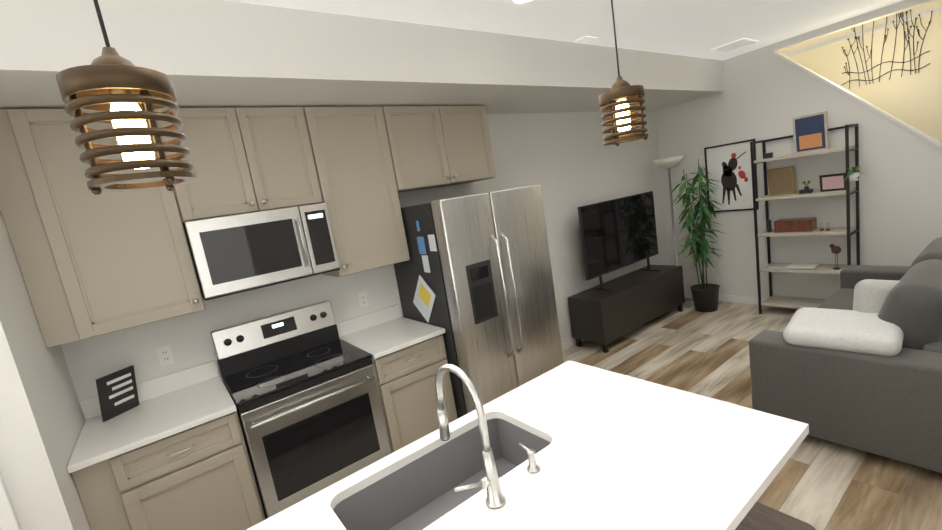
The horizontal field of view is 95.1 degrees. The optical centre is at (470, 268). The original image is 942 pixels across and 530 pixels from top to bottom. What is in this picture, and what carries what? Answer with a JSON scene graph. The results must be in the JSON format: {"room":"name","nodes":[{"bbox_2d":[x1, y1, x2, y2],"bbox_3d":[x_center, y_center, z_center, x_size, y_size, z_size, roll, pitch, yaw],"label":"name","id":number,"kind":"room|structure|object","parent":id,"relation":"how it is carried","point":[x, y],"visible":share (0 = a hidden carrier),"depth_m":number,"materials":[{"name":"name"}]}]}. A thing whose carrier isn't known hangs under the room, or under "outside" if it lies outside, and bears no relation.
{"room":"kitchen","nodes":[
{"label":"kitchen","id":0,"kind":"room"},
{"bbox_2d":[0,0,739,529],"bbox_3d":[-0.961,-1.107,2.872,10.970,5.050,1.350,-16,11,-35],"label":"wall","id":1,"kind":"structure","parent":0,"point":[538,98],"depth_m":2.55,"materials":[{"name":"paint"}]},
{"bbox_2d":[0,475,20,529],"bbox_3d":[-2.132,0.651,1.262,0.959,2.512,0.018,-16,11,-35],"label":"door frame","id":2,"kind":"structure","parent":1,"relation":"attached to","point":[8,520],"depth_m":1.58,"materials":[{"name":"white"}]},
{"bbox_2d":[0,108,204,341],"bbox_3d":[-1.828,-0.250,2.277,0.590,1.077,0.332,-16,11,-35],"label":"upper cabinet","id":3,"kind":"object","parent":1,"relation":"attached to","point":[90,263],"depth_m":2.11,"materials":[{"name":"beige wood"}]},
{"bbox_2d":[156,345,174,366],"bbox_3d":[-1.800,0.514,2.536,0.070,0.115,0.008,-16,11,-35],"label":"outlet","id":4,"kind":"object","parent":1,"relation":"attached to","point":[165,355],"visible":1,"depth_m":2.53,"materials":[{"name":"white plastic"}]},
{"bbox_2d":[79,304,401,419],"bbox_3d":[-1.329,0.550,2.879,1.946,0.105,0.015,-16,11,-35],"label":"backsplash","id":5,"kind":"structure","parent":1,"relation":"attached to","point":[90,407],"depth_m":2.61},
{"bbox_2d":[168,107,327,219],"bbox_3d":[-1.377,-0.625,2.593,0.758,0.590,0.332,-16,11,-35],"label":"upper cabinet","id":6,"kind":"object","parent":1,"relation":"attached to","point":[245,160],"depth_m":2.47,"materials":[{"name":"beige wood"}]},
{"bbox_2d":[183,203,339,300],"bbox_3d":[-1.265,-0.124,2.632,0.752,0.428,0.437,-16,11,-35],"label":"over-the-range microwave","id":7,"kind":"object","parent":6,"relation":"attached to","point":[235,254],"visible":0.98,"depth_m":2.46,"materials":[{"name":"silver metal"}]},
{"bbox_2d":[308,106,409,276],"bbox_3d":[-0.828,-0.532,3.004,0.647,1.077,0.332,-16,11,-35],"label":"upper cabinet","id":8,"kind":"object","parent":1,"relation":"attached to","point":[358,148],"depth_m":2.88,"materials":[{"name":"beige wood"}]},
{"bbox_2d":[357,291,368,307],"bbox_3d":[-0.814,0.236,3.253,0.070,0.115,0.008,-16,11,-35],"label":"outlet","id":9,"kind":"object","parent":1,"relation":"attached to","point":[363,299],"visible":1,"depth_m":3.25,"materials":[{"name":"white plastic"}]},
{"bbox_2d":[392,106,495,190],"bbox_3d":[-0.295,-0.937,3.380,0.914,0.577,0.332,-16,11,-35],"label":"upper cabinet","id":10,"kind":"object","parent":1,"relation":"attached to","point":[440,146],"depth_m":3.25,"materials":[{"name":"beige wood"}]},
{"bbox_2d":[561,338,584,351],"bbox_3d":[1.547,0.680,5.019,3.050,0.085,0.014,-16,11,-35],"label":"baseboard","id":11,"kind":"structure","parent":1,"relation":"attached to","point":[569,343],"depth_m":4.66,"materials":[{"name":"white wood"}]},
{"bbox_2d":[330,412,549,529],"bbox_3d":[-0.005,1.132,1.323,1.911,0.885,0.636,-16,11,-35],"label":"sink","id":12,"kind":"object","parent":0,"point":[414,493],"depth_m":1.54,"materials":[{"name":"grey metal"}]},
{"bbox_2d":[246,360,641,529],"bbox_3d":[-0.162,0.679,1.372,1.925,0.030,0.399,-16,11,-35],"label":"island countertop","id":13,"kind":"structure","parent":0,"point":[556,401],"depth_m":1.62,"materials":[{"name":"white stone"}]},
{"bbox_2d":[225,0,941,60],"bbox_3d":[0.384,-1.520,2.189,12.850,0.050,5.415,-16,11,-35],"label":"ceiling","id":14,"kind":"structure","parent":0,"point":[697,28],"depth_m":3.09,"materials":[{"name":"paint"}]},
{"bbox_2d":[56,0,197,194],"bbox_3d":[-0.602,-0.590,0.627,0.146,0.947,0.146,-16,11,-35],"label":"pendant light","id":15,"kind":"object","parent":14,"relation":"hanging from","point":[126,97],"visible":1,"depth_m":0.65,"materials":[{"name":"brown metal"}]},
{"bbox_2d":[507,0,536,5],"bbox_3d":[0.299,-1.513,2.404,0.198,0.004,0.198,-16,11,-35],"label":"recessed light","id":16,"kind":"object","parent":14,"relation":"in","point":[517,2],"visible":1,"depth_m":2.46,"materials":[{"name":"white plastic"}]},
{"bbox_2d":[575,36,597,42],"bbox_3d":[0.886,-1.754,3.300,0.160,0.007,0.100,-16,11,-35],"label":"ceiling vent","id":17,"kind":"object","parent":14,"relation":"in","point":[586,39],"visible":0.94,"depth_m":3.29,"materials":[{"name":"white plastic"}]},
{"bbox_2d":[599,0,647,145],"bbox_3d":[0.454,-0.888,1.395,0.146,0.947,0.146,-16,11,-35],"label":"pendant light","id":18,"kind":"object","parent":14,"relation":"hanging from","point":[619,96],"visible":1,"depth_m":1.42,"materials":[{"name":"brown metal"}]},
{"bbox_2d":[710,38,758,52],"bbox_3d":[2.578,-2.178,4.210,0.350,0.008,0.300,-16,11,-35],"label":"ceiling vent","id":19,"kind":"object","parent":14,"relation":"in","point":[735,45],"visible":0.98,"depth_m":4.19,"materials":[{"name":"white plastic"}]},
{"bbox_2d":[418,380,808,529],"bbox_3d":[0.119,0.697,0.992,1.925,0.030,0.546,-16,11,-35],"label":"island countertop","id":20,"kind":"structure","parent":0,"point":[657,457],"depth_m":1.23,"materials":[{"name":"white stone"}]},
{"bbox_2d":[562,298,941,529],"bbox_3d":[0.833,1.257,2.648,12.850,0.050,5.415,-16,11,-35],"label":"floor","id":21,"kind":"structure","parent":0,"point":[816,483],"depth_m":3.03,"materials":[{"name":"brown wood"}]},
{"bbox_2d":[103,383,265,529],"bbox_3d":[-1.532,1.204,2.384,0.532,0.885,0.616,-16,11,-35],"label":"base cabinet","id":22,"kind":"object","parent":21,"relation":"on","point":[169,452],"depth_m":2.12,"materials":[{"name":"beige wood"}]},
{"bbox_2d":[67,376,236,472],"bbox_3d":[-1.643,0.772,2.265,0.649,0.030,0.645,-16,11,-35],"label":"countertop","id":23,"kind":"structure","parent":22,"relation":"on","point":[169,414],"depth_m":2.16,"materials":[{"name":"white stone"}]},
{"bbox_2d":[96,365,138,421],"bbox_3d":[-1.890,0.667,2.308,0.062,0.237,0.180,-6,10,19],"label":"sign","id":24,"kind":"object","parent":23,"relation":"on","point":[117,393],"visible":1,"depth_m":2.30,"materials":[{"name":"black"}]},
{"bbox_2d":[211,301,390,518],"bbox_3d":[-1.024,0.906,2.700,0.754,1.203,0.677,-16,11,-35],"label":"range","id":25,"kind":"object","parent":21,"relation":"on","point":[300,384],"visible":0.92,"depth_m":2.53,"materials":[{"name":"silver metal"}]},
{"bbox_2d":[371,332,457,452],"bbox_3d":[-0.510,0.915,3.127,0.532,0.885,0.616,-16,11,-35],"label":"base cabinet","id":26,"kind":"object","parent":21,"relation":"on","point":[405,380],"depth_m":2.84,"materials":[{"name":"beige wood"}]},
{"bbox_2d":[339,316,445,359],"bbox_3d":[-0.574,0.470,3.043,0.531,0.030,0.645,-16,11,-35],"label":"countertop","id":27,"kind":"structure","parent":26,"relation":"on","point":[378,340],"depth_m":2.95,"materials":[{"name":"white stone"}]},
{"bbox_2d":[394,184,563,417],"bbox_3d":[0.075,0.327,3.352,0.912,1.775,0.886,-16,11,-35],"label":"fridge","id":28,"kind":"object","parent":21,"relation":"on","point":[474,277],"visible":0.79,"depth_m":2.97,"materials":[{"name":"grey metal"}]},
{"bbox_2d":[568,265,684,352],"bbox_3d":[1.825,0.408,4.922,1.600,0.560,0.420,-16,11,-35],"label":"media console","id":29,"kind":"object","parent":21,"relation":"on","point":[633,300],"visible":0.98,"depth_m":4.60,"materials":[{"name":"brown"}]},
{"bbox_2d":[578,191,659,290],"bbox_3d":[1.717,-0.324,4.821,1.360,0.928,0.220,-16,11,-35],"label":"screen","id":30,"kind":"object","parent":29,"relation":"on","point":[617,233],"visible":1,"depth_m":4.75,"materials":[{"name":"grey plastic"}]},
{"bbox_2d":[653,155,691,308],"bbox_3d":[2.514,-0.430,5.325,0.350,1.845,0.350,-16,11,-35],"label":"torchiere floor lamp","id":31,"kind":"object","parent":21,"relation":"on","point":[668,164],"visible":0.75,"depth_m":5.20,"materials":[{"name":"silver metal"}]},
{"bbox_2d":[670,159,725,311],"bbox_3d":[2.659,-0.369,5.036,0.718,1.774,0.646,-16,11,-35],"label":"bamboo plant","id":32,"kind":"object","parent":21,"relation":"on","point":[705,296],"visible":1,"depth_m":5.00,"materials":[{"name":"green plant"}]},
{"bbox_2d":[735,502,815,529],"bbox_3d":[0.898,1.111,1.386,0.327,0.621,0.327,-16,11,-35],"label":"stool","id":33,"kind":"object","parent":21,"relation":"on","point":[759,516],"visible":0.27,"depth_m":1.35,"materials":[{"name":"brown wood"}]},
{"bbox_2d":[750,111,867,313],"bbox_3d":[3.382,-0.490,4.285,0.449,2.024,0.921,-16,11,-35],"label":"shelf unit","id":34,"kind":"object","parent":21,"relation":"on","point":[810,134],"visible":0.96,"depth_m":4.29,"materials":[{"name":"black metal"}]},
{"bbox_2d":[749,237,941,472],"bbox_3d":[2.881,0.366,2.957,2.170,0.940,0.960,-16,11,-35],"label":"sofa","id":35,"kind":"object","parent":21,"relation":"on","point":[854,361],"visible":1,"depth_m":2.34,"materials":[{"name":"grey fabric"}]},
{"bbox_2d":[728,0,941,298],"bbox_3d":[3.926,-2.137,4.316,1.150,5.050,2.065,-16,11,-35],"label":"wall","id":36,"kind":"structure","parent":0,"point":[900,196],"depth_m":4.38,"materials":[{"name":"paint"}]},
{"bbox_2d":[684,292,767,304],"bbox_3d":[3.615,0.396,4.712,0.014,0.085,2.885,-16,11,-35],"label":"baseboard","id":37,"kind":"structure","parent":36,"relation":"attached to","point":[725,298],"depth_m":5.23,"materials":[{"name":"white wood"}]},
{"bbox_2d":[704,139,758,211],"bbox_3d":[3.003,-1.050,4.981,0.020,0.776,0.536,-16,11,-35],"label":"print","id":38,"kind":"object","parent":36,"relation":"attached to","point":[728,166],"visible":0.94,"depth_m":4.97,"materials":[{"name":"white paper"}]},
{"bbox_2d":[774,52,941,147],"bbox_3d":[3.840,-0.874,4.008,0.124,2.715,1.620,-16,11,-35],"label":"trim","id":39,"kind":"structure","parent":36,"relation":"attached to","point":[871,106],"depth_m":3.98,"materials":[{"name":"white wood"}]},
{"bbox_2d":[842,10,932,88],"bbox_3d":[4.318,-2.363,4.497,0.018,0.771,0.696,-16,11,-35],"label":"wall art","id":40,"kind":"object","parent":36,"relation":"attached to","point":[902,69],"visible":0.85,"depth_m":4.46,"materials":[{"name":"grey metal"}]}
]}

